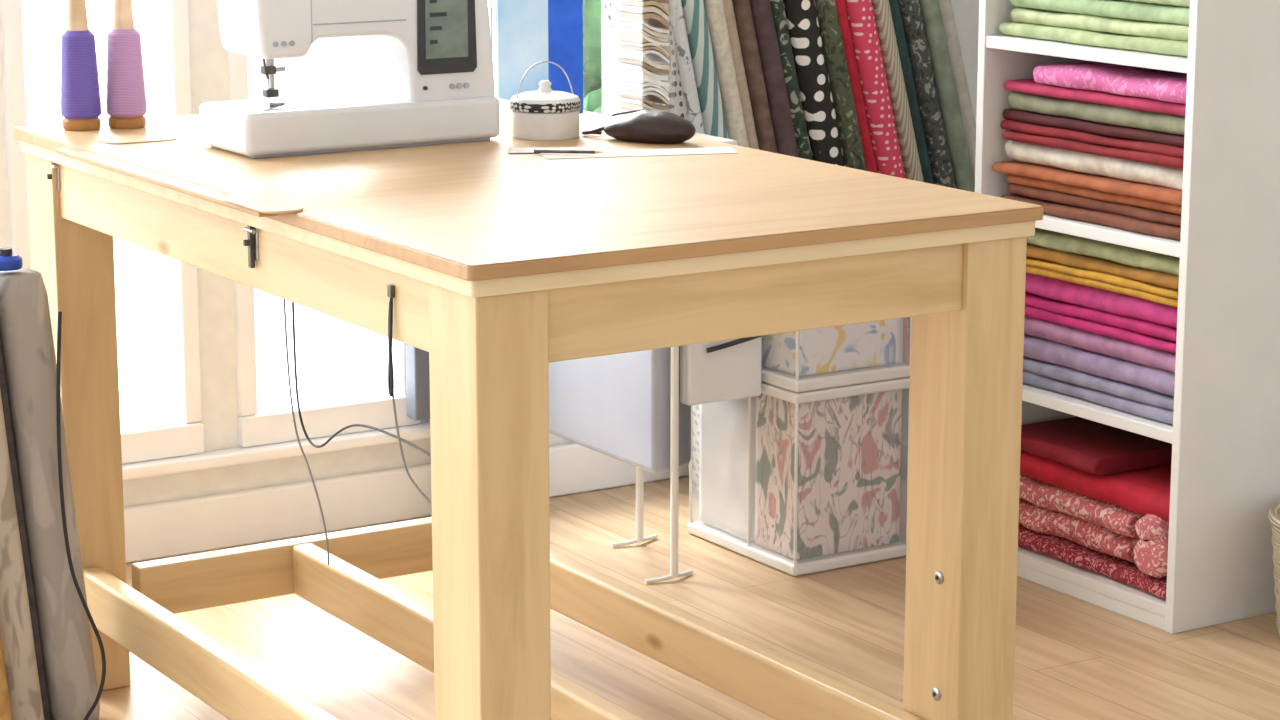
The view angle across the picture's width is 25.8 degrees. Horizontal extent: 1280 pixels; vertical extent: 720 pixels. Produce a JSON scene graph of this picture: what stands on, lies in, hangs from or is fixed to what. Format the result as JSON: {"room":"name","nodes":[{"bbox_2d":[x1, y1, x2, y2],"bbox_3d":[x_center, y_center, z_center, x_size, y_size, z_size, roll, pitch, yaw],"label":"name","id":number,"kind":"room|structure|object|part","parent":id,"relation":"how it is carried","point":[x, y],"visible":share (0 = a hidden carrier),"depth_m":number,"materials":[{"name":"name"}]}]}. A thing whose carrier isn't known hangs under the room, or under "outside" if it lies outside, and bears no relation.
{"room":"sewing room","nodes":[
{"label":"sewing room","id":0,"kind":"room"},
{"bbox_2d":[0,23,10,247],"bbox_3d":[-1.296,-0.740,4.853,0.350,1.960,0.120,-7,14,-31],"label":"pier","id":1,"kind":"object","parent":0,"point":[5,239],"visible":0.02,"depth_m":4.97,"materials":[{"name":"paint"}]},
{"bbox_2d":[155,0,239,450],"bbox_3d":[-0.827,-0.801,5.141,0.101,1.960,0.120,-7,14,-31],"label":"window frame","id":2,"kind":"object","parent":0,"point":[208,56],"visible":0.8,"depth_m":5.24,"materials":[{"name":"paint"}]},
{"bbox_2d":[383,336,429,421],"bbox_3d":[-0.441,-0.851,5.377,0.093,1.960,0.120,-7,14,-31],"label":"pier","id":3,"kind":"object","parent":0,"point":[384,337],"visible":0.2,"depth_m":5.58,"materials":[{"name":"paint"}]},
{"bbox_2d":[406,344,429,420],"bbox_3d":[-0.370,-0.012,5.459,0.190,0.235,0.069,-7,14,-31],"label":"wall heater","id":4,"kind":"object","parent":3,"relation":"attached to","point":[417,360],"visible":0.24,"depth_m":5.40,"materials":[{"name":"grey metal"}]},
{"bbox_2d":[99,476,1279,719],"bbox_3d":[0.621,0.966,2.664,5.050,0.100,6.380,-7,14,-31],"label":"floor","id":5,"kind":"structure","parent":0,"point":[1076,659],"depth_m":4.72,"materials":[{"name":"brown wood"}]},
{"bbox_2d":[0,633,11,719],"bbox_3d":[-0.988,0.349,4.134,0.089,0.497,0.101,-7,14,-31],"label":"bolt","id":6,"kind":"object","parent":5,"relation":"on","point":[5,709],"visible":1,"depth_m":4.14,"materials":[{"name":"fabric"}]},
{"bbox_2d":[0,391,43,719],"bbox_3d":[-0.972,0.222,4.178,0.117,0.727,0.101,-7,14,-31],"label":"bolt","id":7,"kind":"object","parent":5,"relation":"on","point":[16,631],"visible":0.91,"depth_m":4.17,"materials":[{"name":"beige fabric"}]},
{"bbox_2d":[0,335,50,719],"bbox_3d":[-0.966,0.222,4.254,0.079,0.697,0.121,-7,14,-31],"label":"bolt","id":8,"kind":"object","parent":5,"relation":"on","point":[3,382],"visible":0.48,"depth_m":4.21,"materials":[{"name":"grey fabric"}]},
{"bbox_2d":[0,268,99,719],"bbox_3d":[-0.906,0.215,4.249,0.131,0.712,0.091,-7,14,-31],"label":"ironing board","id":9,"kind":"object","parent":5,"relation":"on","point":[26,334],"visible":0.81,"depth_m":4.21,"materials":[{"name":"grey fabric"}]},
{"bbox_2d":[0,247,22,270],"bbox_3d":[-0.941,-0.151,4.149,0.048,0.030,0.048,-7,14,-31],"label":"tape dispenser","id":10,"kind":"object","parent":9,"relation":"on","point":[9,261],"visible":1,"depth_m":4.13,"materials":[{"name":"plastic"}]},
{"bbox_2d":[56,311,105,719],"bbox_3d":[-0.815,0.267,4.138,0.058,0.659,0.192,-4,13,-20],"label":"power cable","id":11,"kind":"object","parent":5,"relation":"on","point":[76,584],"visible":1,"depth_m":4.20,"materials":[{"name":"black rubber"}]},
{"bbox_2d":[123,421,573,507],"bbox_3d":[-1.084,0.284,5.204,4.950,0.190,0.120,-7,14,-31],"label":"wall","id":12,"kind":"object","parent":5,"relation":"on","point":[142,491],"visible":0.02,"depth_m":5.36,"materials":[{"name":"paint"}]},
{"bbox_2d":[120,417,203,463],"bbox_3d":[-0.987,0.159,5.191,0.352,0.060,0.080,-7,14,-31],"label":"rail","id":13,"kind":"object","parent":12,"relation":"on","point":[156,439],"visible":0.35,"depth_m":5.21,"materials":[{"name":"paint"}]},
{"bbox_2d":[0,0,30,268],"bbox_3d":[-1.122,-0.783,4.910,0.037,1.900,0.075,-7,14,-31],"label":"stile","id":14,"kind":"object","parent":13,"relation":"on","point":[10,10],"visible":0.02,"depth_m":4.95,"materials":[{"name":"paint"}]},
{"bbox_2d":[156,0,201,423],"bbox_3d":[-0.855,-0.817,5.074,0.037,1.900,0.075,-7,14,-31],"label":"stile","id":15,"kind":"object","parent":13,"relation":"on","point":[172,16],"visible":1,"depth_m":5.19,"materials":[{"name":"paint"}]},
{"bbox_2d":[122,421,430,480],"bbox_3d":[-1.040,0.218,5.118,4.950,0.025,0.045,-7,14,-31],"label":"window sill","id":16,"kind":"structure","parent":12,"relation":"attached to","point":[240,455],"depth_m":5.30,"materials":[{"name":"paint"}]},
{"bbox_2d":[238,390,420,447],"bbox_3d":[-0.611,0.111,5.422,0.382,0.060,0.080,-7,14,-31],"label":"rail","id":17,"kind":"object","parent":12,"relation":"on","point":[321,417],"visible":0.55,"depth_m":5.38,"materials":[{"name":"paint"}]},
{"bbox_2d":[227,51,257,415],"bbox_3d":[-0.759,-0.830,5.133,0.037,1.900,0.075,-7,14,-31],"label":"stile","id":18,"kind":"object","parent":17,"relation":"on","point":[237,64],"visible":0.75,"depth_m":5.26,"materials":[{"name":"paint"}]},
{"bbox_2d":[386,337,406,394],"bbox_3d":[-0.466,-0.868,5.312,0.037,1.900,0.075,-7,14,-31],"label":"stile","id":19,"kind":"object","parent":17,"relation":"on","point":[398,348],"visible":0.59,"depth_m":5.47,"materials":[{"name":"paint"}]},
{"bbox_2d":[124,443,688,562],"bbox_3d":[-1.046,0.338,5.154,4.950,0.105,0.022,-7,14,-31],"label":"baseboard","id":20,"kind":"structure","parent":12,"relation":"attached to","point":[258,515],"depth_m":5.39,"materials":[{"name":"paint"}]},
{"bbox_3d":[-0.203,0.058,5.672,0.444,0.060,0.080,-7,14,-31],"label":"rail","id":21,"kind":"object","parent":12,"relation":"on","visible":0},
{"bbox_2d":[608,29,622,117],"bbox_3d":[-0.032,-0.923,5.579,0.037,1.900,0.075,-7,14,-31],"label":"stile","id":22,"kind":"object","parent":21,"relation":"on","point":[613,86],"visible":0.02,"depth_m":5.66,"materials":[{"name":"paint"}]},
{"bbox_2d":[14,98,1042,719],"bbox_3d":[-0.246,0.160,4.056,0.874,0.904,1.490,-7,14,-31],"label":"table","id":23,"kind":"object","parent":5,"relation":"on","point":[502,266],"visible":0.9,"depth_m":3.64,"materials":[{"name":"brown wood"}]},
{"bbox_3d":[-0.898,-0.282,4.300,0.003,0.045,0.024,-7,14,-31],"label":"hinge plate","id":24,"kind":"part","parent":23,"relation":"part of","materials":[{"name":"metal"}]},
{"bbox_3d":[-0.893,0.100,4.448,0.096,0.862,0.118,-7,14,-31],"label":"leg","id":25,"kind":"part","parent":23,"relation":"part of","materials":[{"name":"brown wood"}]},
{"bbox_2d":[61,0,100,130],"bbox_3d":[-0.868,-0.461,4.326,0.061,0.207,0.061,-7,14,-31],"label":"thread cone","id":26,"kind":"object","parent":23,"relation":"on","point":[80,92],"visible":1,"depth_m":4.31,"materials":[{"name":"purple fabric"}]},
{"bbox_2d":[107,0,146,128],"bbox_3d":[-0.802,-0.466,4.349,0.061,0.207,0.061,-7,14,-31],"label":"thread cone","id":27,"kind":"object","parent":23,"relation":"on","point":[126,97],"visible":1,"depth_m":4.33,"materials":[{"name":"pink fabric"}]},
{"bbox_3d":[-0.514,-0.153,3.692,0.006,0.064,0.009,-7,14,-31],"label":"hinge arm","id":28,"kind":"part","parent":23,"relation":"part of","materials":[{"name":"metal"}]},
{"bbox_3d":[-0.510,-0.155,3.694,0.003,0.045,0.024,-7,14,-31],"label":"hinge plate","id":29,"kind":"part","parent":23,"relation":"part of","materials":[{"name":"metal"}]},
{"bbox_2d":[199,0,499,158],"bbox_3d":[-0.428,-0.468,4.149,0.425,0.295,0.175,-7,14,-31],"label":"sewing machine","id":30,"kind":"object","parent":23,"relation":"on","point":[430,62],"visible":1,"depth_m":4.10,"materials":[{"name":"white plastic"}]},
{"bbox_3d":[-0.544,-0.429,4.052,0.005,0.043,0.018,-7,14,-31],"label":"threader lever","id":31,"kind":"part","parent":30,"relation":"part of","materials":[{"name":"metal"}]},
{"bbox_3d":[-0.538,-0.371,4.080,0.070,0.002,0.095,-7,14,-31],"label":"needle plate","id":32,"kind":"part","parent":30,"relation":"part of","materials":[{"name":"metal"}]},
{"bbox_3d":[-0.286,-0.510,4.134,0.071,0.127,0.002,-7,14,-31],"label":"screen glass","id":33,"kind":"part","parent":30,"relation":"part of","materials":[{"name":"green glass"}]},
{"bbox_3d":[-0.287,-0.507,4.139,0.099,0.165,0.006,-7,14,-31],"label":"screen frame","id":34,"kind":"part","parent":30,"relation":"part of","materials":[{"name":"plastic"}]},
{"bbox_2d":[283,284,431,564],"bbox_3d":[-0.353,0.091,3.519,0.044,0.420,0.499,-7,14,-31],"label":"power cord","id":35,"kind":"object","parent":23,"relation":"attached to","point":[390,288],"visible":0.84,"depth_m":3.56,"materials":[{"name":"grey rubber"}]},
{"bbox_3d":[-0.177,0.335,3.329,0.096,0.862,0.118,-7,14,-31],"label":"leg","id":36,"kind":"part","parent":23,"relation":"part of","materials":[{"name":"brown wood"}]},
{"bbox_2d":[509,61,580,140],"bbox_3d":[-0.144,-0.397,4.246,0.109,0.115,0.109,-7,14,-31],"label":"tin","id":37,"kind":"object","parent":23,"relation":"on","point":[544,114],"visible":1,"depth_m":4.21,"materials":[{"name":"metal"}]},
{"bbox_3d":[-0.144,-0.410,4.243,0.106,0.029,0.106,-7,14,-31],"label":"lid","id":38,"kind":"part","parent":37,"relation":"part of","materials":[{"name":"white ceramic"}]},
{"bbox_2d":[508,147,614,152],"bbox_3d":[-0.117,-0.308,4.096,0.156,0.001,0.058,-1,12,-5],"label":"sheet","id":39,"kind":"object","parent":23,"relation":"on","point":[603,149],"visible":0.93,"depth_m":4.10,"materials":[{"name":"white paper"}]},
{"bbox_2d":[539,147,737,158],"bbox_3d":[0.000,-0.301,4.069,0.288,0.001,0.074,-2,12,-12],"label":"sheet","id":40,"kind":"object","parent":23,"relation":"on","point":[708,150],"visible":1,"depth_m":4.06,"materials":[{"name":"paper"}]},
{"bbox_2d":[534,149,602,153],"bbox_3d":[-0.104,-0.302,4.049,0.100,0.005,0.005,1,12,6],"label":"pencil","id":41,"kind":"object","parent":40,"relation":"on","point":[535,150],"visible":1,"depth_m":4.05,"materials":[{"name":"wood"}]},
{"bbox_2d":[582,110,695,143],"bbox_3d":[-0.007,-0.354,4.207,0.199,0.047,0.076,5,13,23],"label":"pouch","id":42,"kind":"object","parent":23,"relation":"on","point":[640,126],"visible":1,"depth_m":4.17,"materials":[{"name":"leather"}]},
{"bbox_3d":[0.426,0.257,3.699,0.096,0.862,0.118,-7,14,-31],"label":"leg","id":43,"kind":"part","parent":23,"relation":"part of","materials":[{"name":"brown wood"}]},
{"bbox_2d":[603,0,699,494],"bbox_3d":[0.068,-0.265,5.478,0.282,1.147,0.192,-7,14,-31],"label":"bolt","id":44,"kind":"object","parent":5,"relation":"on","point":[676,105],"visible":0.13,"depth_m":5.37,"materials":[{"name":"grey fabric"}]},
{"bbox_2d":[548,111,761,583],"bbox_3d":[-0.101,-0.037,5.246,0.410,0.799,0.623,-7,14,-31],"label":"desk","id":45,"kind":"object","parent":5,"relation":"on","point":[633,408],"visible":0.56,"depth_m":5.09,"materials":[{"name":"paint"}]},
{"bbox_2d":[491,0,582,113],"bbox_3d":[-0.195,-0.613,5.314,0.188,0.299,0.027,-7,14,-31],"label":"bolt","id":46,"kind":"object","parent":45,"relation":"on","point":[524,33],"visible":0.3,"depth_m":5.30,"materials":[{"name":"blue cardboard"}]},
{"bbox_3d":[-0.001,-0.033,5.258,0.015,0.772,0.015,-7,14,-31],"label":"desk leg","id":47,"kind":"part","parent":45,"relation":"part of","materials":[{"name":"white paint"}]},
{"bbox_2d":[617,0,669,115],"bbox_3d":[0.005,-0.599,5.148,0.072,0.338,0.108,-7,14,-31],"label":"bolt","id":48,"kind":"object","parent":45,"relation":"on","point":[635,75],"visible":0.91,"depth_m":5.13,"materials":[{"name":"fabric"}]},
{"bbox_2d":[617,108,630,115],"bbox_3d":[0.004,-0.451,5.180,0.058,0.028,0.085,-7,14,-31],"label":"magazine","id":49,"kind":"object","parent":48,"relation":"on","point":[619,110],"depth_m":5.18,"materials":[{"name":"paper"}]},
{"bbox_2d":[618,102,647,109],"bbox_3d":[0.007,-0.461,5.174,0.058,0.029,0.085,-7,14,-31],"label":"magazine","id":50,"kind":"object","parent":48,"relation":"on","point":[623,105],"depth_m":5.15,"materials":[{"name":"paper"}]},
{"bbox_2d":[617,63,667,79],"bbox_3d":[0.004,-0.533,5.163,0.058,0.029,0.085,-7,14,-31],"label":"magazine","id":51,"kind":"object","parent":48,"relation":"on","point":[627,71],"depth_m":5.13,"materials":[{"name":"paper"}]},
{"bbox_2d":[617,97,667,110],"bbox_3d":[0.004,-0.472,5.176,0.058,0.026,0.085,-7,14,-31],"label":"magazine","id":52,"kind":"object","parent":48,"relation":"on","point":[625,103],"depth_m":5.15,"materials":[{"name":"paper"}]},
{"bbox_2d":[617,26,667,41],"bbox_3d":[0.004,-0.601,5.149,0.058,0.025,0.085,-7,14,-31],"label":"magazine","id":53,"kind":"object","parent":48,"relation":"on","point":[625,33],"depth_m":5.12,"materials":[{"name":"paper"}]},
{"bbox_2d":[617,4,668,22],"bbox_3d":[0.006,-0.638,5.139,0.058,0.032,0.085,-7,14,-31],"label":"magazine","id":54,"kind":"object","parent":48,"relation":"on","point":[645,13],"depth_m":5.11,"materials":[{"name":"paper"}]},
{"bbox_2d":[617,34,668,52],"bbox_3d":[0.005,-0.584,5.150,0.058,0.032,0.085,-7,14,-31],"label":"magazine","id":55,"kind":"object","parent":48,"relation":"on","point":[630,43],"depth_m":5.12,"materials":[{"name":"paper"}]},
{"bbox_2d":[618,74,668,91],"bbox_3d":[0.006,-0.512,5.165,0.058,0.030,0.085,-7,14,-31],"label":"magazine","id":56,"kind":"object","parent":48,"relation":"on","point":[628,82],"depth_m":5.13,"materials":[{"name":"paper"}]},
{"bbox_2d":[618,79,668,96],"bbox_3d":[0.005,-0.503,5.167,0.058,0.028,0.085,-7,14,-31],"label":"magazine","id":57,"kind":"object","parent":48,"relation":"on","point":[639,87],"depth_m":5.14,"materials":[{"name":"paper"}]},
{"bbox_2d":[618,88,668,104],"bbox_3d":[0.006,-0.487,5.170,0.058,0.028,0.085,-7,14,-31],"label":"magazine","id":58,"kind":"object","parent":48,"relation":"on","point":[647,95],"depth_m":5.15,"materials":[{"name":"paper"}]},
{"bbox_2d":[618,93,668,108],"bbox_3d":[0.007,-0.479,5.170,0.058,0.025,0.085,-7,14,-31],"label":"magazine","id":59,"kind":"object","parent":48,"relation":"on","point":[644,101],"depth_m":5.15,"materials":[{"name":"paper"}]},
{"bbox_2d":[618,18,668,32],"bbox_3d":[0.006,-0.616,5.142,0.058,0.025,0.085,-7,14,-31],"label":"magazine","id":60,"kind":"object","parent":48,"relation":"on","point":[642,25],"depth_m":5.12,"materials":[{"name":"paper"}]},
{"bbox_2d":[618,21,668,37],"bbox_3d":[0.006,-0.608,5.144,0.058,0.027,0.085,-7,14,-31],"label":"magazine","id":61,"kind":"object","parent":48,"relation":"on","point":[626,29],"depth_m":5.12,"materials":[{"name":"paper"}]},
{"bbox_2d":[618,30,668,45],"bbox_3d":[0.006,-0.593,5.147,0.058,0.026,0.085,-7,14,-31],"label":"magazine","id":62,"kind":"object","parent":48,"relation":"on","point":[625,37],"depth_m":5.12,"materials":[{"name":"paper"}]},
{"bbox_2d":[618,40,668,55],"bbox_3d":[0.006,-0.575,5.151,0.058,0.027,0.085,-7,14,-31],"label":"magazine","id":63,"kind":"object","parent":48,"relation":"on","point":[641,47],"depth_m":5.12,"materials":[{"name":"paper"}]},
{"bbox_2d":[618,58,668,73],"bbox_3d":[0.006,-0.543,5.158,0.058,0.027,0.085,-7,14,-31],"label":"magazine","id":64,"kind":"object","parent":48,"relation":"on","point":[626,65],"depth_m":5.13,"materials":[{"name":"paper"}]},
{"bbox_2d":[618,11,669,28],"bbox_3d":[0.007,-0.625,5.139,0.058,0.031,0.085,-7,14,-31],"label":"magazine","id":65,"kind":"object","parent":48,"relation":"on","point":[646,19],"depth_m":5.12,"materials":[{"name":"paper"}]},
{"bbox_2d":[618,47,669,63],"bbox_3d":[0.007,-0.562,5.152,0.058,0.028,0.085,-7,14,-31],"label":"magazine","id":66,"kind":"object","parent":48,"relation":"on","point":[647,55],"depth_m":5.13,"materials":[{"name":"paper"}]},
{"bbox_2d":[619,69,669,86],"bbox_3d":[0.008,-0.521,5.160,0.058,0.028,0.085,-7,14,-31],"label":"magazine","id":67,"kind":"object","parent":48,"relation":"on","point":[628,77],"depth_m":5.13,"materials":[{"name":"paper"}]},
{"bbox_2d":[619,84,669,100],"bbox_3d":[0.008,-0.494,5.165,0.058,0.028,0.085,-7,14,-31],"label":"magazine","id":68,"kind":"object","parent":48,"relation":"on","point":[647,92],"depth_m":5.14,"materials":[{"name":"paper"}]},
{"bbox_2d":[619,0,669,15],"bbox_3d":[0.008,-0.648,5.133,0.058,0.030,0.085,-7,14,-31],"label":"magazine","id":69,"kind":"object","parent":48,"relation":"on","point":[627,7],"depth_m":5.11,"materials":[{"name":"paper"}]},
{"bbox_2d":[619,44,669,59],"bbox_3d":[0.008,-0.568,5.149,0.058,0.027,0.085,-7,14,-31],"label":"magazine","id":70,"kind":"object","parent":48,"relation":"on","point":[646,51],"depth_m":5.13,"materials":[{"name":"paper"}]},
{"bbox_2d":[619,52,669,69],"bbox_3d":[0.008,-0.551,5.154,0.058,0.028,0.085,-7,14,-31],"label":"magazine","id":71,"kind":"object","parent":48,"relation":"on","point":[627,61],"depth_m":5.13,"materials":[{"name":"paper"}]},
{"bbox_2d":[638,0,667,9],"bbox_3d":[0.004,-0.660,5.136,0.058,0.032,0.085,-7,14,-31],"label":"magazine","id":72,"kind":"object","parent":48,"relation":"on","point":[642,4],"depth_m":5.10,"materials":[{"name":"paper"}]},
{"bbox_2d":[650,0,668,3],"bbox_3d":[0.006,-0.669,5.131,0.058,0.026,0.085,-7,14,-31],"label":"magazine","id":73,"kind":"object","parent":48,"relation":"on","point":[651,1],"depth_m":5.10,"materials":[{"name":"paper"}]},
{"bbox_3d":[0.062,0.018,5.020,0.015,0.772,0.015,-7,14,-31],"label":"desk leg","id":74,"kind":"part","parent":45,"relation":"part of","materials":[{"name":"white paint"}]},
{"bbox_3d":[-0.025,-0.119,5.206,0.045,0.579,0.400,-7,14,-31],"label":"drawer","id":75,"kind":"part","parent":45,"relation":"part of","materials":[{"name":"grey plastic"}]},
{"bbox_2d":[706,336,761,352],"bbox_3d":[0.107,-0.074,5.133,0.167,0.079,0.228,-7,14,-31],"label":"handle","id":76,"kind":"object","parent":45,"relation":"on","point":[749,344],"depth_m":5.06,"materials":[{"name":"grey plastic"}]},
{"bbox_2d":[668,0,704,133],"bbox_3d":[0.089,-0.317,5.504,0.303,1.237,0.192,-7,14,-31],"label":"bolt","id":77,"kind":"object","parent":5,"relation":"on","point":[675,8],"visible":0.09,"depth_m":5.34,"materials":[{"name":"white fabric"}]},
{"bbox_2d":[681,0,728,138],"bbox_3d":[0.136,-0.306,5.525,0.304,1.207,0.192,-7,14,-31],"label":"bolt","id":78,"kind":"object","parent":5,"relation":"on","point":[697,28],"visible":0.12,"depth_m":5.36,"materials":[{"name":"teal fabric"}]},
{"bbox_2d":[704,0,748,147],"bbox_3d":[0.179,-0.294,5.543,0.292,1.177,0.192,-7,14,-31],"label":"bolt","id":79,"kind":"object","parent":5,"relation":"on","point":[729,91],"visible":0.16,"depth_m":5.37,"materials":[{"name":"beige fabric"}]},
{"bbox_2d":[722,0,758,149],"bbox_3d":[0.202,-0.287,5.583,0.292,1.147,0.192,-7,14,-31],"label":"bolt","id":80,"kind":"object","parent":5,"relation":"on","point":[728,5],"visible":0.09,"depth_m":5.41,"materials":[{"name":"beige fabric"}]},
{"bbox_2d":[732,0,777,152],"bbox_3d":[0.229,-0.332,5.579,0.316,1.237,0.192,-7,14,-31],"label":"bolt","id":81,"kind":"object","parent":5,"relation":"on","point":[742,11],"visible":0.14,"depth_m":5.42,"materials":[{"name":"brown fabric"}]},
{"bbox_2d":[750,0,798,157],"bbox_3d":[0.271,-0.321,5.596,0.323,1.207,0.192,-7,14,-31],"label":"bolt","id":82,"kind":"object","parent":5,"relation":"on","point":[784,133],"visible":0.13,"depth_m":5.43,"materials":[{"name":"brown fabric"}]},
{"bbox_2d":[770,0,812,159],"bbox_3d":[0.302,-0.315,5.641,0.321,1.177,0.192,-7,14,-31],"label":"bolt","id":83,"kind":"object","parent":5,"relation":"on","point":[779,16],"visible":0.16,"depth_m":5.47,"materials":[{"name":"fabric"}]},
{"bbox_2d":[688,377,909,575],"bbox_3d":[0.300,0.184,5.304,0.274,0.344,0.366,-7,14,-31],"label":"clear storage bin","id":84,"kind":"object","parent":5,"relation":"on","point":[792,483],"visible":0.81,"depth_m":5.18,"materials":[{"name":"white plastic"}]},
{"bbox_3d":[0.300,0.025,5.270,0.274,0.020,0.366,-7,14,-31],"label":"lid","id":85,"kind":"part","parent":84,"relation":"part of","materials":[{"name":"white paint"}]},
{"bbox_2d":[761,317,910,392],"bbox_3d":[0.300,-0.090,5.246,0.274,0.214,0.366,-7,14,-31],"label":"clear storage bin","id":86,"kind":"object","parent":84,"relation":"on","point":[859,353],"visible":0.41,"depth_m":5.11,"materials":[{"name":"white plastic"}]},
{"bbox_2d":[783,0,844,166],"bbox_3d":[0.359,-0.305,5.668,0.341,1.147,0.192,-7,14,-31],"label":"bolt","id":87,"kind":"object","parent":5,"relation":"on","point":[801,15],"visible":0.15,"depth_m":5.50,"materials":[{"name":"black fabric"}]},
{"bbox_2d":[814,0,908,479],"bbox_3d":[0.403,-0.352,5.674,0.343,1.237,0.192,-7,14,-31],"label":"bolt","id":88,"kind":"object","parent":5,"relation":"on","point":[835,58],"visible":0.14,"depth_m":5.53,"materials":[{"name":"green fabric"}]},
{"bbox_2d":[835,0,909,389],"bbox_3d":[0.430,-0.346,5.716,0.339,1.207,0.192,-7,14,-31],"label":"bolt","id":89,"kind":"object","parent":5,"relation":"on","point":[858,98],"visible":0.14,"depth_m":5.57,"materials":[{"name":"red fabric"}]},
{"bbox_2d":[845,0,909,338],"bbox_3d":[0.481,-0.336,5.740,0.357,1.177,0.192,-7,14,-31],"label":"bolt","id":90,"kind":"object","parent":5,"relation":"on","point":[861,17],"visible":0.12,"depth_m":5.58,"materials":[{"name":"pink fabric"}]},
{"bbox_2d":[872,0,923,181],"bbox_3d":[0.530,-0.325,5.761,0.327,1.147,0.192,-7,14,-31],"label":"bolt","id":91,"kind":"object","parent":5,"relation":"on","point":[882,12],"visible":0.14,"depth_m":5.60,"materials":[{"name":"beige fabric"}]},
{"bbox_2d":[889,0,933,183],"bbox_3d":[0.541,-0.375,5.782,0.366,1.237,0.192,-7,14,-31],"label":"bolt","id":92,"kind":"object","parent":5,"relation":"on","point":[923,154],"visible":0.14,"depth_m":5.64,"materials":[{"name":"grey fabric"}]},
{"bbox_2d":[898,0,955,188],"bbox_3d":[0.588,-0.364,5.802,0.367,1.207,0.192,-7,14,-31],"label":"bolt","id":93,"kind":"object","parent":5,"relation":"on","point":[913,24],"visible":0.2,"depth_m":5.65,"materials":[{"name":"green fabric"}]},
{"bbox_2d":[919,0,974,191],"bbox_3d":[0.634,-0.353,5.821,0.359,1.177,0.191,-7,14,-31],"label":"bolt","id":94,"kind":"object","parent":5,"relation":"on","point":[930,9],"visible":0.12,"depth_m":5.67,"materials":[{"name":"green fabric"}]},
{"bbox_2d":[939,0,975,181],"bbox_3d":[0.666,-0.347,5.867,0.364,1.147,0.191,-7,14,-31],"label":"bolt","id":95,"kind":"object","parent":5,"relation":"on","point":[946,8],"visible":0.13,"depth_m":5.70,"materials":[{"name":"fabric"}]},
{"bbox_2d":[975,0,1279,633],"bbox_3d":[0.927,-0.335,4.966,0.393,1.500,0.565,-7,14,-31],"label":"bookcase","id":96,"kind":"object","parent":5,"relation":"on","point":[1224,434],"visible":0.53,"depth_m":4.75,"materials":[{"name":"white paint"}]},
{"bbox_3d":[0.926,-0.549,4.920,0.385,0.022,0.525,-7,14,-31],"label":"shelf","id":97,"kind":"part","parent":96,"relation":"part of","materials":[{"name":"white paint"}]},
{"bbox_2d":[992,61,1186,239],"bbox_3d":[0.909,-0.388,4.937,0.323,0.269,0.507,-7,14,-31],"label":"folded fabric","id":98,"kind":"object","parent":96,"relation":"on","point":[1101,143],"visible":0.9,"depth_m":4.85,"materials":[{"name":"fabric"}]},
{"bbox_3d":[0.926,0.366,5.112,0.385,0.022,0.525,-7,14,-31],"label":"shelf","id":99,"kind":"part","parent":96,"relation":"part of","materials":[{"name":"white paint"}]},
{"bbox_2d":[999,0,1189,56],"bbox_3d":[0.911,-0.633,4.888,0.318,0.154,0.503,-7,14,-31],"label":"folded fabric","id":100,"kind":"object","parent":96,"relation":"on","point":[1153,26],"visible":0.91,"depth_m":4.80,"materials":[{"name":"fabric"}]},
{"bbox_2d":[1018,416,1171,599],"bbox_3d":[0.907,0.253,5.071,0.327,0.214,0.500,-7,14,-31],"label":"folded fabric","id":101,"kind":"object","parent":96,"relation":"on","point":[1094,496],"visible":0.66,"depth_m":5.00,"materials":[{"name":"fabric"}]},
{"bbox_3d":[0.926,0.066,5.049,0.385,0.022,0.525,-7,14,-31],"label":"shelf","id":102,"kind":"part","parent":96,"relation":"part of","materials":[{"name":"white paint"}]},
{"bbox_2d":[1023,228,1179,424],"bbox_3d":[0.909,-0.083,5.005,0.319,0.283,0.505,-7,14,-31],"label":"folded fabric","id":103,"kind":"object","parent":96,"relation":"on","point":[1100,319],"visible":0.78,"depth_m":4.90,"materials":[{"name":"fabric"}]},
{"bbox_3d":[0.926,-0.248,4.983,0.385,0.022,0.525,-7,14,-31],"label":"shelf","id":104,"kind":"part","parent":96,"relation":"part of","materials":[{"name":"white paint"}]},
{"bbox_2d":[1268,502,1279,637],"bbox_3d":[1.216,0.369,4.720,0.315,0.221,0.312,-7,14,-31],"label":"wicker basket","id":105,"kind":"object","parent":5,"relation":"on","point":[1274,512],"visible":1,"depth_m":4.71,"materials":[{"name":"beige wicker"}]},
{"bbox_2d":[602,0,978,122],"bbox_3d":[0.483,-0.970,5.944,1.250,1.960,0.120,-7,14,-31],"label":"pier","id":106,"kind":"object","parent":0,"point":[966,12],"visible":0.02,"depth_m":6.07,"materials":[{"name":"paint"}]},
{"label":"outside","id":107,"kind":"structure","parent":0,"visible":0},
{"bbox_2d":[23,8,490,423],"bbox_3d":[-3.641,-0.584,10.584,18.000,0.080,11.819,-7,14,-31],"label":"window pane","id":108,"kind":"structure","parent":107,"point":[335,357],"depth_m":8.24,"materials":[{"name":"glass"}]},
{"bbox_2d":[583,0,601,113],"bbox_3d":[-0.020,-0.764,7.219,0.828,1.822,0.976,-8,14,-34],"label":"shrub","id":109,"kind":"object","parent":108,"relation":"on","point":[592,9],"visible":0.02,"depth_m":6.88,"materials":[{"name":"green plant"}]}
]}

